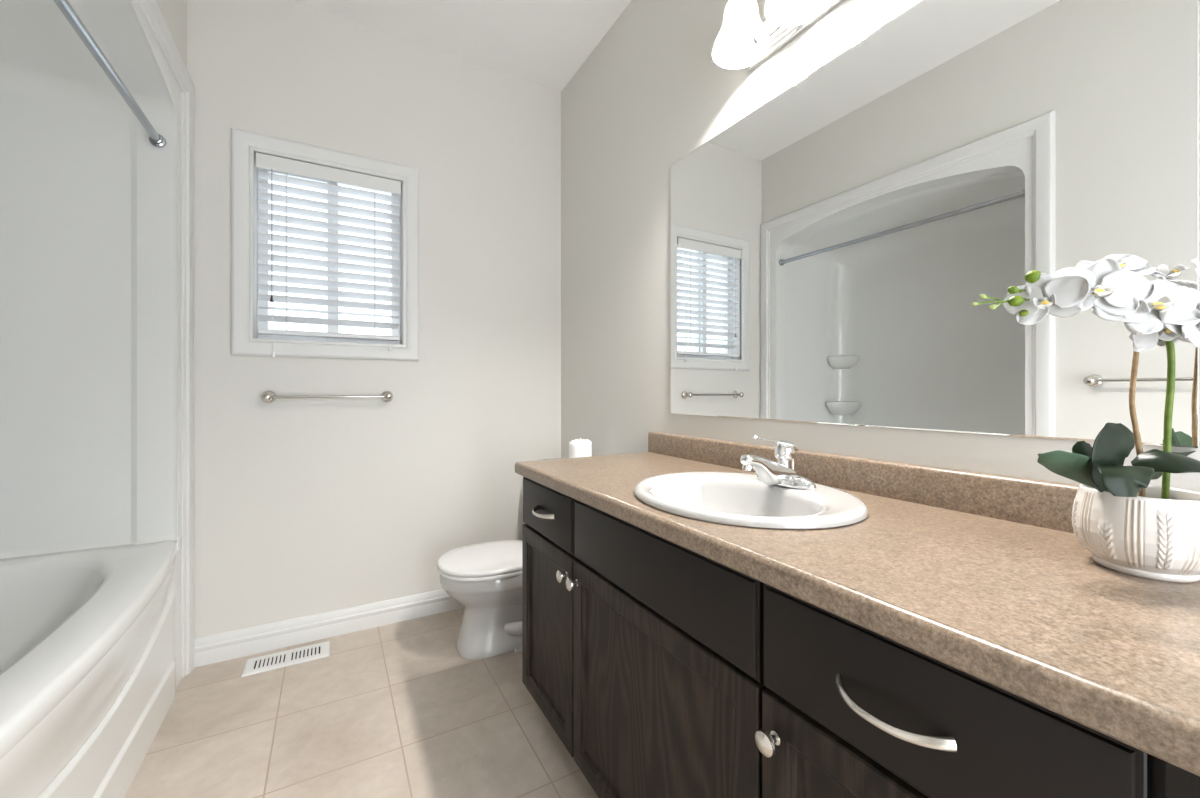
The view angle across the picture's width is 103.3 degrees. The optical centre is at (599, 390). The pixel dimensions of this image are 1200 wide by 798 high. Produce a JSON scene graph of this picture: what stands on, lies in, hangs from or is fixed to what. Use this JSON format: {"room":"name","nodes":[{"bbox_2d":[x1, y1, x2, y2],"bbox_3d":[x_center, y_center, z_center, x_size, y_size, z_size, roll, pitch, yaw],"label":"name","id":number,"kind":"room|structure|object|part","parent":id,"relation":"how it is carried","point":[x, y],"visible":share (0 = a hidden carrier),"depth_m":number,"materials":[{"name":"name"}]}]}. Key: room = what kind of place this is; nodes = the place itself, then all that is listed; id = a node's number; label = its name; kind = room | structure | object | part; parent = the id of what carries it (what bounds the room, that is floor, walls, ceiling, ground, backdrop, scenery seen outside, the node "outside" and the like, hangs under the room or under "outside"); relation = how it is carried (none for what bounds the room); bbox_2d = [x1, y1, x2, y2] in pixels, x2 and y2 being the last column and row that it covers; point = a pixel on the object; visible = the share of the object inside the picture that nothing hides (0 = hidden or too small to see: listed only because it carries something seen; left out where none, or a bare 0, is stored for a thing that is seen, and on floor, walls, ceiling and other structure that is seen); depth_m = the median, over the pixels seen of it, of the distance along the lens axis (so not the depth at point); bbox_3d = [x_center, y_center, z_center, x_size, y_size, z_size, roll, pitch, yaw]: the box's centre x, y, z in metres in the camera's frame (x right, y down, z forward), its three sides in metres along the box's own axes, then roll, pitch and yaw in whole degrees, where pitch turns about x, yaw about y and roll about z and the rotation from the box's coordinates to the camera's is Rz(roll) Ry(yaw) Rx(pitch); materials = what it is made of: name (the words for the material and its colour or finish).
{"room":"bathroom","nodes":[
{"label":"bathroom","id":0,"kind":"room"},
{"bbox_2d":[156,0,184,63],"bbox_3d":[-1.266,-1.423,1.141,0.100,0.483,1.510,0,0,-30],"label":"wall","id":1,"kind":"structure","parent":0,"point":[173,11],"depth_m":1.73,"materials":[{"name":"white paint"}]},
{"bbox_2d":[124,608,598,797],"bbox_3d":[-0.115,1.120,0.859,1.824,0.080,3.449,0,0,-30],"label":"floor","id":2,"kind":"structure","parent":0,"point":[394,710],"depth_m":1.52,"materials":[{"name":"beige tile"}]},
{"bbox_2d":[0,0,181,797],"bbox_3d":[-1.523,-0.050,0.985,0.810,2.260,1.524,0,0,-30],"label":"shower","id":3,"kind":"object","parent":2,"relation":"on","point":[91,210],"visible":0.97,"depth_m":1.59,"materials":[{"name":"white plastic"}]},
{"bbox_2d":[0,540,177,759],"bbox_3d":[-1.519,0.737,0.977,0.810,0.385,1.410,0,0,-30],"label":"bathtub","id":4,"kind":"object","parent":3,"relation":"in","point":[89,631],"depth_m":1.27,"materials":[{"name":"white plastic"}]},
{"bbox_2d":[53,0,165,146],"bbox_3d":[-1.262,-0.905,1.123,0.048,0.048,1.374,0,0,-30],"label":"shower curtain rod","id":5,"kind":"object","parent":3,"relation":"attached to","point":[157,140],"visible":1,"depth_m":1.32,"materials":[{"name":"grey metal"}]},
{"bbox_2d":[241,641,329,676],"bbox_3d":[-1.260,1.077,1.921,0.290,0.006,0.132,0,0,-30],"label":"floor vent","id":6,"kind":"object","parent":2,"relation":"in","point":[273,661],"visible":1,"depth_m":1.91,"materials":[{"name":"white metal"}]},
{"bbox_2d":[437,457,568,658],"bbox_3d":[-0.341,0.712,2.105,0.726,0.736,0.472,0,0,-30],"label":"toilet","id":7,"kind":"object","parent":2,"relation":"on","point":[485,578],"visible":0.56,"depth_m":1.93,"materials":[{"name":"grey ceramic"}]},
{"bbox_3d":[-0.459,0.731,2.038,0.451,0.015,0.376,0,0,-30],"label":"seat","id":8,"kind":"part","parent":7,"relation":"part of","materials":[{"name":"white plastic"}]},
{"bbox_3d":[-0.458,0.708,2.039,0.456,0.025,0.378,0,0,-30],"label":"lid","id":9,"kind":"part","parent":7,"relation":"part of","materials":[{"name":"white"}]},
{"bbox_3d":[-0.396,0.909,2.074,0.584,0.341,0.370,0,0,-30],"label":"bowl","id":10,"kind":"part","parent":7,"relation":"part of","materials":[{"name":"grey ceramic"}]},
{"bbox_2d":[569,438,591,457],"bbox_3d":[-0.090,0.281,2.167,0.104,0.127,0.104,0,0,-30],"label":"toilet paper roll","id":11,"kind":"object","parent":7,"relation":"on","point":[577,448],"visible":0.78,"depth_m":2.12,"materials":[{"name":"white paper"}]},
{"bbox_2d":[522,476,1199,797],"bbox_3d":[0.322,0.679,1.096,0.586,0.801,1.469,0,0,-30],"label":"vanity cabinet","id":12,"kind":"object","parent":2,"relation":"on","point":[663,668],"visible":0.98,"depth_m":0.74,"materials":[{"name":"black wood"}]},
{"bbox_3d":[-0.177,0.364,1.422,0.039,0.016,0.136,0,0,-30],"label":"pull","id":13,"kind":"part","parent":12,"relation":"part of","materials":[{"name":"silver metal"}]},
{"bbox_3d":[-0.158,0.718,1.447,0.005,0.424,0.273,0,0,-30],"label":"panel","id":14,"kind":"part","parent":12,"relation":"part of","materials":[{"name":"brown wood"}]},
{"bbox_3d":[-0.161,0.365,1.445,0.020,0.158,0.383,0,0,-30],"label":"drawer","id":15,"kind":"part","parent":12,"relation":"part of","materials":[{"name":"black wood"}]},
{"bbox_3d":[-0.161,0.718,1.445,0.020,0.534,0.383,0,0,-30],"label":"door","id":16,"kind":"part","parent":12,"relation":"part of","materials":[{"name":"brown wood"}]},
{"bbox_3d":[-0.102,0.502,1.289,0.031,0.034,0.034,0,0,-30],"label":"knob","id":17,"kind":"part","parent":12,"relation":"part of","materials":[{"name":"silver metal"}]},
{"bbox_3d":[-0.072,0.502,1.237,0.031,0.034,0.034,0,0,-30],"label":"knob","id":18,"kind":"part","parent":12,"relation":"part of","materials":[{"name":"silver metal"}]},
{"bbox_3d":[0.094,0.718,1.001,0.005,0.424,0.520,0,0,-30],"label":"panel","id":19,"kind":"part","parent":12,"relation":"part of","materials":[{"name":"brown wood"}]},
{"bbox_3d":[0.092,0.365,0.999,0.020,0.158,0.630,0,0,-30],"label":"false drawer","id":20,"kind":"part","parent":12,"relation":"part of","materials":[{"name":"black wood"}]},
{"bbox_3d":[0.092,0.718,0.999,0.020,0.534,0.630,0,0,-30],"label":"door","id":21,"kind":"part","parent":12,"relation":"part of","materials":[{"name":"brown wood"}]},
{"bbox_3d":[0.242,0.503,0.682,0.031,0.034,0.034,0,0,-30],"label":"knob","id":22,"kind":"part","parent":12,"relation":"part of","materials":[{"name":"silver metal"}]},
{"bbox_3d":[0.349,0.718,0.552,0.005,0.424,0.277,0,0,-30],"label":"panel","id":23,"kind":"part","parent":12,"relation":"part of","materials":[{"name":"brown wood"}]},
{"bbox_3d":[0.346,0.718,0.550,0.020,0.534,0.387,0,0,-30],"label":"door","id":24,"kind":"part","parent":12,"relation":"part of","materials":[{"name":"brown wood"}]},
{"bbox_2d":[515,431,1199,775],"bbox_3d":[0.329,0.220,1.099,0.573,0.117,1.498,0,0,-30],"label":"countertop","id":25,"kind":"structure","parent":12,"relation":"on","point":[989,578],"depth_m":0.62,"materials":[{"name":"beige laminate"}]},
{"bbox_2d":[634,472,867,529],"bbox_3d":[0.317,0.301,1.074,0.458,0.157,0.520,0,0,-30],"label":"sink","id":26,"kind":"object","parent":25,"relation":"in","point":[728,498],"visible":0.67,"depth_m":1.11,"materials":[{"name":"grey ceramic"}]},
{"bbox_2d":[740,435,816,489],"bbox_3d":[0.410,0.164,1.156,0.177,0.123,0.151,0,0,-2],"label":"faucet","id":27,"kind":"object","parent":26,"relation":"on","point":[781,472],"visible":1,"depth_m":1.11,"materials":[{"name":"silver metal"}]},
{"bbox_3d":[0.406,0.185,1.132,0.180,0.076,0.050,0,0,-30],"label":"spout","id":28,"kind":"part","parent":27,"relation":"part of","materials":[{"name":"silver metal"}]},
{"bbox_3d":[0.422,0.126,1.141,0.155,0.046,0.043,0,0,-30],"label":"lever","id":29,"kind":"part","parent":27,"relation":"part of","materials":[{"name":"silver metal"}]},
{"bbox_3d":[0.450,0.213,1.157,0.059,0.025,0.168,0,0,-30],"label":"plate","id":30,"kind":"part","parent":27,"relation":"part of","materials":[{"name":"silver metal"}]},
{"bbox_2d":[972,254,1199,582],"bbox_3d":[0.721,0.025,0.628,0.437,0.431,0.155,0,0,-20],"label":"potted orchid","id":31,"kind":"object","parent":25,"relation":"on","point":[1129,525],"visible":1,"depth_m":0.61,"materials":[{"name":"white plant"}]},
{"bbox_3d":[0.567,-0.113,0.604,0.022,0.020,0.021,0,0,-30],"label":"flower","id":32,"kind":"part","parent":31,"relation":"part of","materials":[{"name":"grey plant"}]},
{"bbox_3d":[0.640,0.012,0.636,0.268,0.277,0.128,0,0,-30],"label":"stem","id":33,"kind":"part","parent":31,"relation":"part of","materials":[{"name":"green plant"}]},
{"bbox_3d":[0.623,-0.126,0.591,0.029,0.021,0.023,0,0,-30],"label":"flower","id":34,"kind":"part","parent":31,"relation":"part of","materials":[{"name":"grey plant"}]},
{"bbox_3d":[0.688,-0.167,0.631,0.023,0.020,0.026,0,0,-30],"label":"flower","id":35,"kind":"part","parent":31,"relation":"part of","materials":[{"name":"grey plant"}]},
{"bbox_3d":[0.736,0.188,0.642,0.138,0.107,0.138,0,0,-30],"label":"pot","id":36,"kind":"part","parent":31,"relation":"part of","materials":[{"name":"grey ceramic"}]},
{"bbox_3d":[0.730,0.011,0.644,0.028,0.268,0.014,0,0,-1],"label":"stem","id":37,"kind":"part","parent":31,"relation":"part of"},
{"bbox_3d":[0.671,-0.105,0.572,0.027,0.021,0.031,0,0,-30],"label":"flower","id":38,"kind":"part","parent":31,"relation":"part of","materials":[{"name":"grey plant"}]},
{"bbox_3d":[0.722,-0.078,0.606,0.023,0.025,0.018,0,0,13],"label":"flower","id":39,"kind":"part","parent":31,"relation":"part of","materials":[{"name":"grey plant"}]},
{"bbox_3d":[0.772,-0.162,0.640,0.024,0.019,0.027,0,0,14],"label":"flower","id":40,"kind":"part","parent":31,"relation":"part of","materials":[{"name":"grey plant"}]},
{"bbox_3d":[0.322,0.367,0.541,0.039,0.016,0.136,0,0,-30],"label":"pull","id":41,"kind":"part","parent":12,"relation":"part of","materials":[{"name":"silver metal"}]},
{"bbox_3d":[0.346,0.365,0.550,0.020,0.158,0.387,0,0,-30],"label":"drawer","id":42,"kind":"part","parent":12,"relation":"part of","materials":[{"name":"black wood"}]},
{"bbox_2d":[185,0,560,637],"bbox_3d":[-1.310,-0.292,2.074,2.465,2.745,0.157,0,0,-30],"label":"wall","id":43,"kind":"structure","parent":0,"point":[303,507],"depth_m":2.19,"materials":[{"name":"white paint"}]},
{"bbox_2d":[231,128,418,360],"bbox_3d":[-1.203,-0.602,2.140,0.718,0.918,0.138,0,0,-30],"label":"window","id":44,"kind":"structure","parent":43,"relation":"in","point":[246,340],"depth_m":2.05,"materials":[{"name":"white paint"}]},
{"bbox_3d":[-1.341,-0.602,2.120,0.305,0.770,0.030,0,0,-30],"label":"sash","id":45,"kind":"part","parent":44,"relation":"part of","materials":[{"name":"white plastic"}]},
{"bbox_2d":[256,152,400,356],"bbox_3d":[-1.183,-0.560,2.106,0.554,0.841,0.084,0,0,-30],"label":"window blind","id":46,"kind":"object","parent":44,"relation":"attached to","point":[264,161],"visible":1,"depth_m":2.10,"materials":[{"name":"white paint"}]},
{"bbox_3d":[-1.365,-0.663,1.976,0.002,0.538,0.008,0,0,-30],"label":"pull cord","id":47,"kind":"part","parent":46,"relation":"part of","materials":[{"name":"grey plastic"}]},
{"bbox_3d":[-1.191,-0.248,2.119,0.544,0.020,0.048,0,0,-30],"label":"rail","id":48,"kind":"part","parent":46,"relation":"part of","materials":[{"name":"white plastic"}]},
{"bbox_3d":[-1.099,-0.602,2.221,0.305,0.770,0.030,0,0,-30],"label":"sash","id":49,"kind":"part","parent":44,"relation":"part of","materials":[{"name":"white plastic"}]},
{"bbox_2d":[261,391,392,402],"bbox_3d":[-1.169,0.025,2.064,0.504,0.052,0.071,0,0,-30],"label":"towel bar","id":50,"kind":"object","parent":43,"relation":"attached to","point":[267,396],"visible":1,"depth_m":2.03,"materials":[{"name":"silver metal"}]},
{"bbox_3d":[-1.365,0.025,1.952,0.052,0.052,0.071,0,0,-30],"label":"post","id":51,"kind":"part","parent":50,"relation":"part of","materials":[{"name":"silver metal"}]},
{"bbox_3d":[-0.972,0.025,2.175,0.052,0.052,0.071,0,0,-30],"label":"post","id":52,"kind":"part","parent":50,"relation":"part of","materials":[{"name":"silver metal"}]},
{"bbox_2d":[194,589,463,666],"bbox_3d":[-0.903,1.026,2.249,1.584,0.108,0.014,0,0,-30],"label":"baseboard","id":53,"kind":"structure","parent":43,"relation":"attached to","point":[215,648],"depth_m":2.06,"materials":[{"name":"white paint"}]},
{"bbox_2d":[292,0,631,91],"bbox_3d":[-0.447,-1.715,0.672,2.585,0.100,3.449,0,0,-30],"label":"ceiling","id":54,"kind":"structure","parent":0,"point":[545,43],"depth_m":2.17,"materials":[{"name":"white paint"}]},
{"bbox_2d":[561,0,1199,491],"bbox_3d":[0.596,-0.292,1.331,0.120,2.745,3.329,0,0,-30],"label":"wall","id":55,"kind":"structure","parent":0,"point":[652,91],"depth_m":1.90,"materials":[{"name":"white paint"}]},
{"bbox_2d":[712,0,842,71],"bbox_3d":[0.504,-1.075,1.197,0.178,0.202,0.543,0,0,-30],"label":"vanity light","id":56,"kind":"object","parent":55,"relation":"attached to","point":[744,39],"visible":1,"depth_m":1.32,"materials":[{"name":"white glass"}]},
{"bbox_3d":[0.403,-1.058,1.359,0.058,0.105,0.058,0,0,-30],"label":"bulb","id":57,"kind":"part","parent":56,"relation":"part of","materials":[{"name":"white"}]},
{"bbox_3d":[0.403,-1.043,1.359,0.161,0.138,0.161,0,0,-30],"label":"lamp shade","id":58,"kind":"part","parent":56,"relation":"part of","materials":[{"name":"white glass"}]},
{"bbox_3d":[0.430,-1.094,1.374,0.080,0.164,0.044,0,0,-30],"label":"lamp arm","id":59,"kind":"part","parent":56,"relation":"part of","materials":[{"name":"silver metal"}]},
{"bbox_3d":[0.497,-1.043,1.193,0.161,0.138,0.161,0,0,-30],"label":"lamp shade","id":60,"kind":"part","parent":56,"relation":"part of","materials":[{"name":"white glass"}]},
{"bbox_2d":[648,431,1078,532],"bbox_3d":[0.569,0.202,1.235,0.021,0.081,1.498,0,0,-30],"label":"backsplash","id":61,"kind":"structure","parent":55,"relation":"attached to","point":[1039,503],"depth_m":1.02,"materials":[{"name":"beige laminate"}]},
{"bbox_2d":[671,0,1198,447],"bbox_3d":[0.574,-0.381,1.241,0.006,0.929,1.246,0,0,-30],"label":"wall mirror","id":62,"kind":"object","parent":55,"relation":"attached to","point":[834,245],"visible":1,"depth_m":0.97,"materials":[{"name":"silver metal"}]},
{"bbox_3d":[-0.484,-0.292,-0.239,0.100,2.745,1.662,0,0,-30],"label":"wall","id":63,"kind":"structure","parent":0,"visible":0},
{"bbox_2d":[136,0,193,676],"bbox_3d":[-1.208,-0.061,1.166,0.025,2.282,1.598,0,0,-30],"label":"trim","id":64,"kind":"structure","parent":63,"relation":"attached to","point":[150,9],"depth_m":1.80,"materials":[{"name":"white paint"}]}
]}

